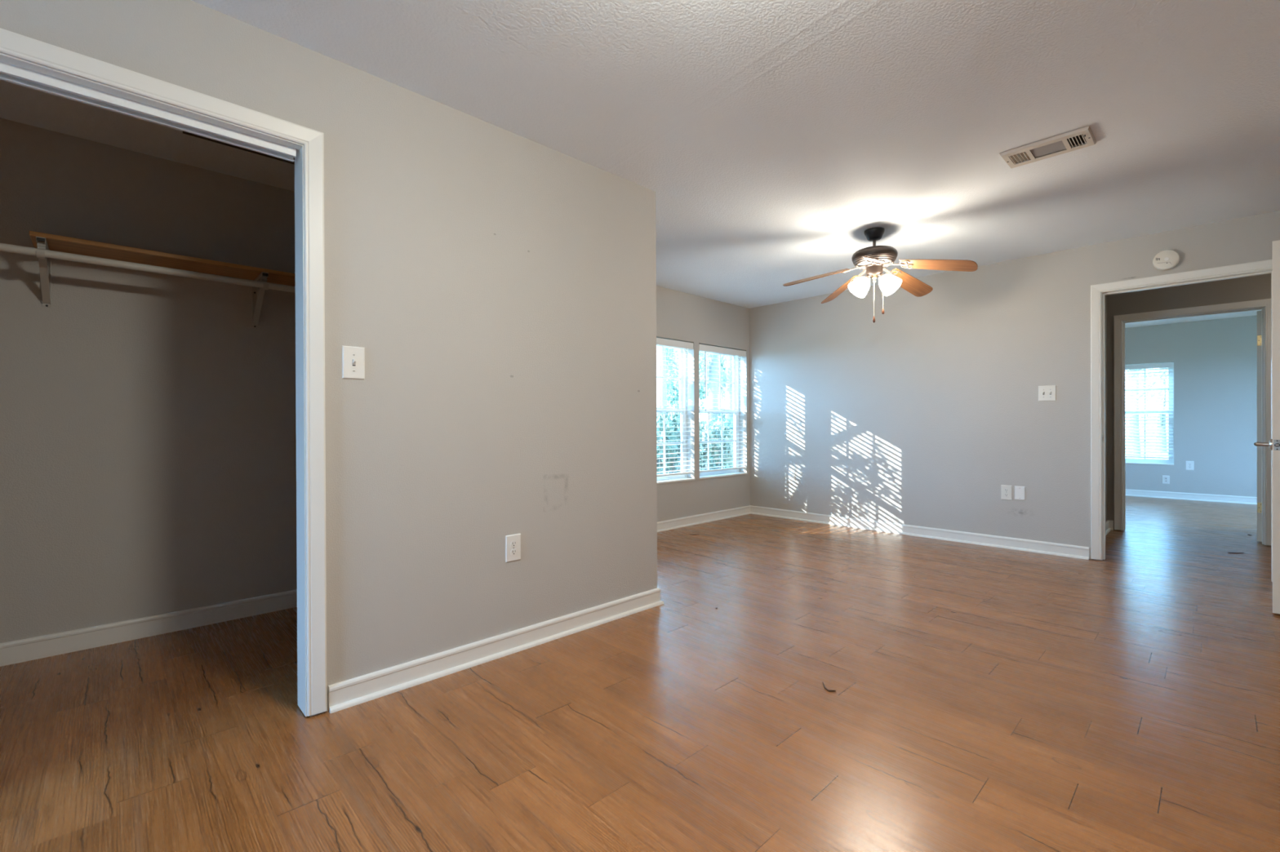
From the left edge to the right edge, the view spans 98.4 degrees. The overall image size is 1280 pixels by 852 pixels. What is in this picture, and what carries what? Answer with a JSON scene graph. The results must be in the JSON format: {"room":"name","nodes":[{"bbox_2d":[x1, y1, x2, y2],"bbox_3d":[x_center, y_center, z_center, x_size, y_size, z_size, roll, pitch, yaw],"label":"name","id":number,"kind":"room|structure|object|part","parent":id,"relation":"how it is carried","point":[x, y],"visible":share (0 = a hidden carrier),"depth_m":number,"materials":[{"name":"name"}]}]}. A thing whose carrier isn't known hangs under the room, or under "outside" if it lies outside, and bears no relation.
{"room":"empty bedroom","nodes":[
{"label":"empty bedroom","id":0,"kind":"room"},
{"bbox_2d":[0,117,297,643],"bbox_3d":[-2.296,-0.156,3.053,3.516,2.440,0.095,0,0,-44],"label":"wall","id":1,"kind":"structure","parent":0,"point":[148,430],"depth_m":2.77,"materials":[{"name":"paint"}]},
{"bbox_2d":[35,236,51,307],"bbox_3d":[-2.636,-0.676,2.443,0.030,0.250,0.318,0,0,-44],"label":"shelf bracket","id":2,"kind":"object","parent":1,"relation":"attached to","point":[45,264],"visible":0.87,"depth_m":2.46,"materials":[{"name":"white metal"}]},
{"bbox_3d":[-2.641,-0.791,2.447,0.028,0.020,0.294,0,0,-44],"label":"shelf arm","id":3,"kind":"part","parent":2,"relation":"part of","materials":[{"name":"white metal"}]},
{"bbox_3d":[-2.740,-0.675,2.551,0.030,0.248,0.016,0,0,-44],"label":"wall plate","id":4,"kind":"part","parent":2,"relation":"part of","materials":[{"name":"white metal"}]},
{"bbox_2d":[0,243,295,293],"bbox_3d":[-2.063,-0.739,2.805,3.512,0.032,0.033,0,0,-44],"label":"closet rod","id":5,"kind":"object","parent":2,"relation":"attached to","point":[3,246],"visible":0.49,"depth_m":2.55,"materials":[{"name":"white metal"}]},
{"bbox_2d":[29,231,295,286],"bbox_3d":[-1.785,-0.816,3.269,2.440,0.019,0.299,0,0,-44],"label":"closet shelf","id":6,"kind":"object","parent":1,"relation":"attached to","point":[55,242],"visible":0.34,"depth_m":2.66,"materials":[{"name":"brown wood"}]},
{"bbox_2d":[251,271,268,328],"bbox_3d":[-2.060,-0.680,2.996,0.030,0.250,0.318,0,0,-44],"label":"shelf bracket","id":7,"kind":"object","parent":1,"relation":"attached to","point":[257,297],"visible":0.86,"depth_m":3.04,"materials":[{"name":"white metal"}]},
{"bbox_3d":[-2.163,-0.679,3.104,0.030,0.248,0.016,0,0,-44],"label":"wall plate","id":8,"kind":"part","parent":7,"relation":"part of","materials":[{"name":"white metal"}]},
{"bbox_3d":[-2.065,-0.795,3.001,0.028,0.020,0.294,0,0,-44],"label":"shelf arm","id":9,"kind":"part","parent":7,"relation":"part of","materials":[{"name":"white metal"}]},
{"bbox_2d":[182,130,294,164],"bbox_3d":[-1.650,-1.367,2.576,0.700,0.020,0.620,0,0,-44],"label":"door track","id":10,"kind":"object","parent":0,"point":[184,132],"visible":0.04,"depth_m":2.69,"materials":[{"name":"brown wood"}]},
{"bbox_2d":[0,0,657,716],"bbox_3d":[-1.616,-0.155,1.708,4.636,2.440,0.120,0,0,-44],"label":"wall","id":11,"kind":"structure","parent":0,"point":[496,285],"depth_m":2.40,"materials":[{"name":"paint"}]},
{"bbox_2d":[0,61,296,161],"bbox_3d":[-1.712,-0.996,1.617,1.215,0.034,0.042,0,0,-44],"label":"door track","id":12,"kind":"object","parent":11,"relation":"attached to","point":[10,73],"visible":1,"depth_m":1.74,"materials":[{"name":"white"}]},
{"bbox_2d":[0,27,326,717],"bbox_3d":[-1.699,-0.009,1.617,1.361,2.140,0.138,0,0,-44],"label":"trim","id":13,"kind":"structure","parent":11,"relation":"attached to","point":[15,49],"depth_m":2.01,"materials":[{"name":"white paint"}]},
{"bbox_2d":[342,345,364,379],"bbox_3d":[-1.093,-0.242,2.113,0.080,0.125,0.019,0,0,-44],"label":"light switch","id":14,"kind":"object","parent":11,"relation":"attached to","point":[353,357],"visible":1,"depth_m":2.11,"materials":[{"name":"white plastic"}]},
{"bbox_2d":[505,533,520,562],"bbox_3d":[-0.595,0.574,2.598,0.080,0.125,0.008,0,0,-44],"label":"power outlet","id":15,"kind":"object","parent":11,"relation":"attached to","point":[513,542],"visible":1,"depth_m":2.59,"materials":[{"name":"white plastic"}]},
{"bbox_2d":[510,549,516,555],"bbox_3d":[-0.593,0.593,2.597,0.034,0.028,0.002,0,0,-44],"label":"receptacle","id":16,"kind":"object","parent":15,"relation":"attached to","point":[513,552],"depth_m":2.59,"materials":[{"name":"grey plastic"}]},
{"bbox_2d":[510,541,516,547],"bbox_3d":[-0.593,0.554,2.596,0.034,0.028,0.002,0,0,-44],"label":"receptacle","id":17,"kind":"object","parent":15,"relation":"attached to","point":[513,544],"depth_m":2.59,"materials":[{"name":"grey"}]},
{"bbox_2d":[0,505,1088,713],"bbox_3d":[-0.047,1.005,3.087,6.798,0.100,3.159,0,0,-44],"label":"baseboard","id":18,"kind":"structure","parent":11,"relation":"attached to","point":[360,690],"depth_m":2.79,"materials":[{"name":"white paint"}]},
{"bbox_2d":[0,496,1279,851],"bbox_3d":[2.341,1.044,3.705,13.502,0.001,7.705,0,0,-44],"label":"floor","id":19,"kind":"structure","parent":0,"point":[985,699],"depth_m":1.97,"materials":[{"name":"brown wood"}]},
{"bbox_2d":[0,0,1279,328],"bbox_3d":[2.267,-1.471,3.838,13.440,0.150,6.135,0,0,-44],"label":"ceiling","id":20,"kind":"structure","parent":0,"point":[768,136],"depth_m":2.42,"materials":[{"name":"white paint"}]},
{"bbox_2d":[782,226,977,322],"bbox_3d":[1.708,-1.062,3.919,1.219,0.664,1.193,0,0,-44],"label":"ceiling fan","id":21,"kind":"object","parent":20,"relation":"hanging from","point":[873,260],"visible":1,"depth_m":3.88,"materials":[{"name":"brown wood"}]},
{"bbox_3d":[1.267,-1.070,3.974,0.473,0.006,0.132,-13,18,5],"label":"blade","id":22,"kind":"part","parent":21,"relation":"part of","materials":[{"name":"brown wood"}]},
{"bbox_3d":[1.581,-1.072,4.334,0.132,0.006,0.473,-20,-8,-16],"label":"blade","id":23,"kind":"part","parent":21,"relation":"part of","materials":[{"name":"brown wood"}]},
{"bbox_3d":[1.556,-0.989,3.937,0.144,0.146,0.145,0,0,-44],"label":"lamp shade","id":24,"kind":"part","parent":21,"relation":"part of","materials":[{"name":"white glass"}]},
{"bbox_3d":[1.654,-0.926,3.905,0.003,0.307,0.007,0,0,28],"label":"pull chain","id":25,"kind":"part","parent":21,"relation":"part of","materials":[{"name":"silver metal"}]},
{"bbox_3d":[1.512,-1.070,3.565,0.132,0.006,0.473,19,20,18],"label":"blade","id":26,"kind":"part","parent":21,"relation":"part of","materials":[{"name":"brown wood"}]},
{"bbox_3d":[1.746,-0.990,3.859,0.142,0.146,0.147,0,0,-44],"label":"lamp shade","id":27,"kind":"part","parent":21,"relation":"part of","materials":[{"name":"white glass"}]},
{"bbox_3d":[2.019,-1.073,4.147,0.473,0.006,0.132,15,-26,-30],"label":"blade","id":28,"kind":"part","parent":21,"relation":"part of","materials":[{"name":"brown wood"}]},
{"bbox_3d":[1.977,-1.072,3.672,0.473,0.006,0.132,17,-8,40],"label":"blade","id":29,"kind":"part","parent":21,"relation":"part of","materials":[{"name":"brown wood"}]},
{"bbox_2d":[999,125,1096,168],"bbox_3d":[2.035,-1.383,2.763,0.220,0.018,0.360,0,0,-44],"label":"ceiling vent","id":30,"kind":"object","parent":20,"relation":"in","point":[1064,141],"visible":1,"depth_m":2.74,"materials":[{"name":"white metal"}]},
{"bbox_3d":[2.038,-1.385,2.759,0.132,0.001,0.130,0,0,-44],"label":"damper panel","id":31,"kind":"part","parent":30,"relation":"part of","materials":[{"name":"grey metal"}]},
{"bbox_2d":[656,285,750,522],"bbox_3d":[-1.524,-0.162,3.982,7.918,2.440,0.175,0,0,-44],"label":"wall","id":32,"kind":"structure","parent":0,"point":[681,316],"depth_m":5.93,"materials":[{"name":"paint"}]},
{"bbox_2d":[656,344,695,484],"bbox_3d":[0.189,-0.157,5.615,0.920,1.467,0.184,0,0,-44],"label":"window","id":33,"kind":"structure","parent":32,"relation":"in","point":[682,388],"depth_m":5.92,"materials":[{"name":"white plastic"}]},
{"bbox_3d":[0.136,-0.503,5.667,0.868,0.721,0.024,0,0,-44],"label":"sash","id":34,"kind":"part","parent":33,"relation":"part of","materials":[{"name":"glass"}]},
{"bbox_3d":[0.159,0.182,5.648,0.868,0.734,0.026,0,0,-44],"label":"sash","id":35,"kind":"part","parent":33,"relation":"part of","materials":[{"name":"white plastic"}]},
{"bbox_2d":[656,337,693,476],"bbox_3d":[0.220,-0.186,5.582,0.908,1.387,0.068,0,0,-44],"label":"window blind","id":36,"kind":"object","parent":33,"relation":"attached to","point":[660,341],"visible":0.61,"depth_m":5.69,"materials":[{"name":"white plastic"}]},
{"bbox_3d":[0.217,0.500,5.589,0.898,0.016,0.048,0,0,-44],"label":"rail","id":37,"kind":"part","parent":36,"relation":"part of","materials":[{"name":"white plastic"}]},
{"bbox_3d":[0.506,-0.541,5.822,0.011,0.580,0.004,0,0,-44],"label":"lift cord","id":38,"kind":"part","parent":36,"relation":"part of","materials":[{"name":"white fabric"}]},
{"bbox_3d":[0.213,0.568,5.594,0.920,0.018,0.120,0,0,-44],"label":"sill","id":39,"kind":"part","parent":33,"relation":"part of","materials":[{"name":"white paint"}]},
{"bbox_2d":[698,350,747,479],"bbox_3d":[0.894,-0.161,6.292,0.865,1.467,0.184,0,0,-44],"label":"window","id":40,"kind":"structure","parent":32,"relation":"in","point":[735,410],"depth_m":6.45,"materials":[{"name":"white plastic"}]},
{"bbox_3d":[0.841,-0.508,6.344,0.813,0.721,0.024,0,0,-44],"label":"sash","id":41,"kind":"part","parent":40,"relation":"part of","materials":[{"name":"glass"}]},
{"bbox_3d":[0.864,0.177,6.325,0.813,0.734,0.026,0,0,-44],"label":"sash","id":42,"kind":"part","parent":40,"relation":"part of","materials":[{"name":"white plastic"}]},
{"bbox_2d":[698,344,746,472],"bbox_3d":[0.925,-0.190,6.259,0.853,1.387,0.068,0,0,-44],"label":"window blind","id":43,"kind":"object","parent":40,"relation":"attached to","point":[701,347],"visible":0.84,"depth_m":6.25,"materials":[{"name":"white plastic"}]},
{"bbox_3d":[0.922,0.495,6.266,0.843,0.016,0.048,0,0,-44],"label":"rail","id":44,"kind":"part","parent":43,"relation":"part of","materials":[{"name":"white plastic"}]},
{"bbox_3d":[1.191,-0.545,6.480,0.011,0.580,0.004,0,0,-44],"label":"lift cord","id":45,"kind":"part","parent":43,"relation":"part of","materials":[{"name":"white fabric"}]},
{"bbox_3d":[0.919,0.563,6.271,0.865,0.018,0.120,0,0,-44],"label":"sill","id":46,"kind":"part","parent":40,"relation":"part of","materials":[{"name":"white paint"}]},
{"bbox_2d":[749,210,1279,560],"bbox_3d":[3.285,-0.182,4.602,0.120,2.440,5.590,0,0,-44],"label":"wall","id":47,"kind":"structure","parent":0,"point":[918,415],"depth_m":4.98,"materials":[{"name":"paint"}]},
{"bbox_2d":[788,469,795,481],"bbox_3d":[1.695,0.552,6.172,0.008,0.125,0.080,0,0,-44],"label":"power outlet","id":48,"kind":"object","parent":47,"relation":"attached to","point":[791,473],"visible":1,"depth_m":6.17,"materials":[{"name":"white plastic"}]},
{"bbox_2d":[1000,484,1012,500],"bbox_3d":[3.114,0.566,4.694,0.008,0.125,0.080,0,0,-44],"label":"power outlet","id":49,"kind":"object","parent":47,"relation":"attached to","point":[1006,491],"visible":1,"depth_m":4.69,"materials":[{"name":"white plastic"}]},
{"bbox_2d":[1014,485,1025,500],"bbox_3d":[3.180,0.562,4.625,0.007,0.115,0.073,0,0,-44],"label":"blank plate","id":50,"kind":"object","parent":47,"relation":"attached to","point":[1020,491],"visible":1,"depth_m":4.62,"materials":[{"name":"white plastic"}]},
{"bbox_2d":[1038,385,1056,401],"bbox_3d":[3.303,-0.266,4.483,0.019,0.125,0.118,0,0,-44],"label":"light switch","id":51,"kind":"object","parent":47,"relation":"attached to","point":[1048,393],"visible":1,"depth_m":4.48,"materials":[{"name":"white plastic"}]},
{"bbox_2d":[1152,249,1180,270],"bbox_3d":[3.777,-1.193,3.966,0.043,0.144,0.144,0,0,-44],"label":"smoke detector","id":52,"kind":"object","parent":47,"relation":"attached to","point":[1165,260],"visible":1,"depth_m":3.95,"materials":[{"name":"white plastic"}]},
{"bbox_2d":[1090,259,1272,582],"bbox_3d":[3.888,-0.029,3.964,0.138,2.124,1.003,0,0,-44],"label":"trim","id":53,"kind":"structure","parent":47,"relation":"attached to","point":[1099,291],"depth_m":4.25,"materials":[{"name":"white paint"}]},
{"bbox_2d":[1253,240,1279,614],"bbox_3d":[3.800,0.005,3.331,0.885,2.045,0.110,0,0,-40],"label":"door","id":54,"kind":"structure","parent":47,"relation":"in","point":[1273,444],"depth_m":3.03,"materials":[{"name":"paint"}]},
{"bbox_3d":[3.537,0.103,3.143,0.123,0.022,0.059,0,0,-40],"label":"handle","id":55,"kind":"part","parent":54,"relation":"part of","materials":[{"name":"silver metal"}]},
{"bbox_3d":[3.662,-0.760,3.196,0.264,0.200,0.004,0,0,-40],"label":"panel moulding","id":56,"kind":"part","parent":54,"relation":"part of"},
{"bbox_3d":[3.664,-0.225,3.198,0.264,0.630,0.004,0,0,-40],"label":"panel moulding","id":57,"kind":"part","parent":54,"relation":"part of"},
{"bbox_3d":[3.667,0.520,3.200,0.264,0.560,0.004,0,0,-40],"label":"panel moulding","id":58,"kind":"part","parent":54,"relation":"part of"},
{"bbox_3d":[3.489,0.104,3.025,0.002,0.058,0.025,0,0,-40],"label":"latch plate","id":59,"kind":"part","parent":54,"relation":"part of","materials":[{"name":"silver metal"}]},
{"bbox_2d":[1105,295,1107,521],"bbox_3d":[4.051,-0.186,5.005,1.542,2.440,0.120,0,0,-44],"label":"wall","id":60,"kind":"structure","parent":0,"point":[1106,416],"depth_m":5.45,"materials":[{"name":"paint"}]},
{"bbox_2d":[1105,520,1113,535],"bbox_3d":[4.113,0.987,4.948,1.542,0.094,0.045,0,0,-44],"label":"baseboard","id":61,"kind":"structure","parent":60,"relation":"attached to","point":[1108,524],"depth_m":5.45,"materials":[{"name":"white paint"}]},
{"bbox_3d":[4.113,1.025,4.941,1.531,0.018,0.034,0,0,-44],"label":"shoe moulding","id":62,"kind":"part","parent":61,"relation":"part of","materials":[{"name":"white paint"}]},
{"bbox_2d":[1106,273,1271,546],"bbox_3d":[4.484,-0.190,5.753,0.120,2.440,5.590,0,0,-44],"label":"wall","id":63,"kind":"structure","parent":0,"point":[1256,287],"depth_m":5.21,"materials":[{"name":"paint"}]},
{"bbox_2d":[1113,298,1271,545],"bbox_3d":[5.086,-0.032,5.116,0.138,2.114,1.050,0,0,-44],"label":"trim","id":64,"kind":"structure","parent":63,"relation":"attached to","point":[1119,321],"depth_m":5.06,"materials":[{"name":"white paint"}]},
{"bbox_2d":[1257,310,1262,542],"bbox_3d":[5.803,0.000,5.118,0.910,2.030,0.049,0,0,-37],"label":"door","id":65,"kind":"structure","parent":63,"relation":"in","point":[1259,313],"depth_m":4.85,"materials":[{"name":"paint"}]},
{"bbox_2d":[1124,315,1257,497],"bbox_3d":[6.970,-0.207,8.261,0.160,2.440,5.765,0,0,-44],"label":"wall","id":66,"kind":"structure","parent":0,"point":[1215,361],"depth_m":7.45,"materials":[{"name":"paint"}]},
{"bbox_2d":[1124,362,1173,465],"bbox_3d":[7.178,-0.174,8.045,0.184,1.442,0.865,0,0,-44],"label":"window","id":67,"kind":"structure","parent":66,"relation":"in","point":[1136,461],"depth_m":7.83,"materials":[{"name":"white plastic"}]},
{"bbox_3d":[7.212,0.152,8.077,0.026,0.734,0.813,0,0,-44],"label":"sash","id":68,"kind":"part","parent":67,"relation":"part of","materials":[{"name":"white plastic"}]},
{"bbox_2d":[1124,362,1173,458],"bbox_3d":[7.146,-0.213,8.013,0.068,1.342,0.853,0,0,-44],"label":"window blind","id":69,"kind":"object","parent":67,"relation":"attached to","point":[1162,366],"visible":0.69,"depth_m":7.88,"materials":[{"name":"white plastic"}]},
{"bbox_3d":[7.153,0.450,8.020,0.048,0.016,0.843,0,0,-44],"label":"rail","id":70,"kind":"part","parent":69,"relation":"part of","materials":[{"name":"white plastic"}]},
{"bbox_3d":[7.158,0.538,8.024,0.120,0.018,0.865,0,0,-44],"label":"sill","id":71,"kind":"part","parent":67,"relation":"part of","materials":[{"name":"white paint"}]},
{"bbox_3d":[7.230,-0.521,8.095,0.024,0.696,0.813,0,0,-44],"label":"sash","id":72,"kind":"part","parent":67,"relation":"part of","materials":[{"name":"white plastic"}]},
{"bbox_2d":[1162,475,1169,484],"bbox_3d":[7.362,0.753,7.731,0.018,0.115,0.072,0,0,-44],"label":"cable jack","id":73,"kind":"object","parent":66,"relation":"attached to","point":[1166,479],"visible":1,"depth_m":7.73,"materials":[{"name":"white plastic"}]},
{"bbox_2d":[1186,461,1194,470],"bbox_3d":[7.529,0.543,7.563,0.008,0.125,0.080,0,0,-44],"label":"power outlet","id":74,"kind":"object","parent":66,"relation":"attached to","point":[1189,464],"visible":1,"depth_m":7.56,"materials":[{"name":"white plastic"}]},
{"bbox_2d":[1125,488,1257,504],"bbox_3d":[6.967,0.967,8.136,0.029,0.094,5.590,0,0,-44],"label":"baseboard","id":75,"kind":"structure","parent":66,"relation":"attached to","point":[1151,494],"depth_m":7.54,"materials":[{"name":"white paint"}]},
{"bbox_3d":[6.963,1.005,8.132,0.018,0.018,5.590,0,0,-44],"label":"shoe moulding","id":76,"kind":"part","parent":75,"relation":"part of","materials":[{"name":"white paint"}]},
{"label":"outside","id":77,"kind":"structure","parent":0,"visible":0},
{"bbox_2d":[699,440,1168,470],"bbox_3d":[-6.919,1.520,7.218,120.000,0.300,140.000,0,0,-44],"label":"ground","id":78,"kind":"structure","parent":77,"point":[1126,440],"depth_m":25.80,"materials":[{"name":"green plant"}]},
{"bbox_2d":[656,346,667,426],"bbox_3d":[0.321,-2.669,11.246,1.918,8.005,3.295,0,0,29],"label":"tree","id":79,"kind":"object","parent":78,"relation":"on","point":[658,393],"visible":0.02,"depth_m":10.93,"materials":[{"name":"green plant"}]},
{"bbox_2d":[656,405,700,475],"bbox_3d":[0.312,0.553,7.315,0.933,1.666,0.968,0,0,-20],"label":"shrub","id":80,"kind":"object","parent":78,"relation":"on","point":[668,423],"visible":0.27,"depth_m":7.14,"materials":[{"name":"green plant"}]},
{"bbox_2d":[666,347,718,422],"bbox_3d":[2.056,-3.185,14.644,3.223,9.003,3.005,0,0,-44],"label":"tree","id":81,"kind":"object","parent":78,"relation":"on","point":[713,405],"visible":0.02,"depth_m":14.42,"materials":[{"name":"green plant"}]},
{"bbox_2d":[666,348,725,396],"bbox_3d":[2.681,-4.225,28.544,4.398,11.004,4.667,0,0,-44],"label":"tree","id":82,"kind":"object","parent":78,"relation":"on","point":[670,363],"visible":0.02,"depth_m":27.46,"materials":[{"name":"green plant"}]},
{"bbox_2d":[666,353,725,425],"bbox_3d":[1.724,-3.709,23.659,4.447,10.006,3.861,0,0,12],"label":"tree","id":83,"kind":"object","parent":78,"relation":"on","point":[670,388],"visible":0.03,"depth_m":22.98,"materials":[{"name":"green plant"}]},
{"bbox_2d":[670,349,733,423],"bbox_3d":[3.142,-3.701,18.930,3.055,10.004,4.597,0,0,-41],"label":"tree","id":84,"kind":"object","parent":78,"relation":"on","point":[728,402],"visible":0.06,"depth_m":18.91,"materials":[{"name":"green plant"}]},
{"bbox_2d":[676,417,733,471],"bbox_3d":[1.035,0.623,8.624,1.154,1.514,0.912,0,0,-8],"label":"shrub","id":85,"kind":"object","parent":78,"relation":"on","point":[714,427],"visible":0.2,"depth_m":8.46,"materials":[{"name":"green plant"}]},
{"bbox_2d":[699,414,733,469],"bbox_3d":[1.552,0.572,10.360,1.218,1.643,1.036,0,0,-24],"label":"shrub","id":86,"kind":"object","parent":78,"relation":"on","point":[715,420],"visible":0.08,"depth_m":10.07,"materials":[{"name":"green plant"}]},
{"bbox_2d":[718,356,726,418],"bbox_3d":[6.447,-4.255,34.131,4.625,11.004,4.506,0,0,9],"label":"tree","id":87,"kind":"object","parent":78,"relation":"on","point":[725,357],"visible":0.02,"depth_m":34.37,"materials":[{"name":"green plant"}]},
{"bbox_2d":[1124,368,1168,456],"bbox_3d":[19.828,-3.487,21.874,4.610,9.430,6.116,0,0,-44],"label":"tree","id":88,"kind":"object","parent":78,"relation":"on","point":[1136,371],"visible":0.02,"depth_m":21.88,"materials":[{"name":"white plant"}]},
{"bbox_2d":[1124,368,1168,451],"bbox_3d":[23.784,-3.351,24.960,3.535,9.110,4.848,0,0,12],"label":"tree","id":89,"kind":"object","parent":78,"relation":"on","point":[1163,380],"visible":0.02,"depth_m":24.87,"materials":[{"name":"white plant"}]}
]}

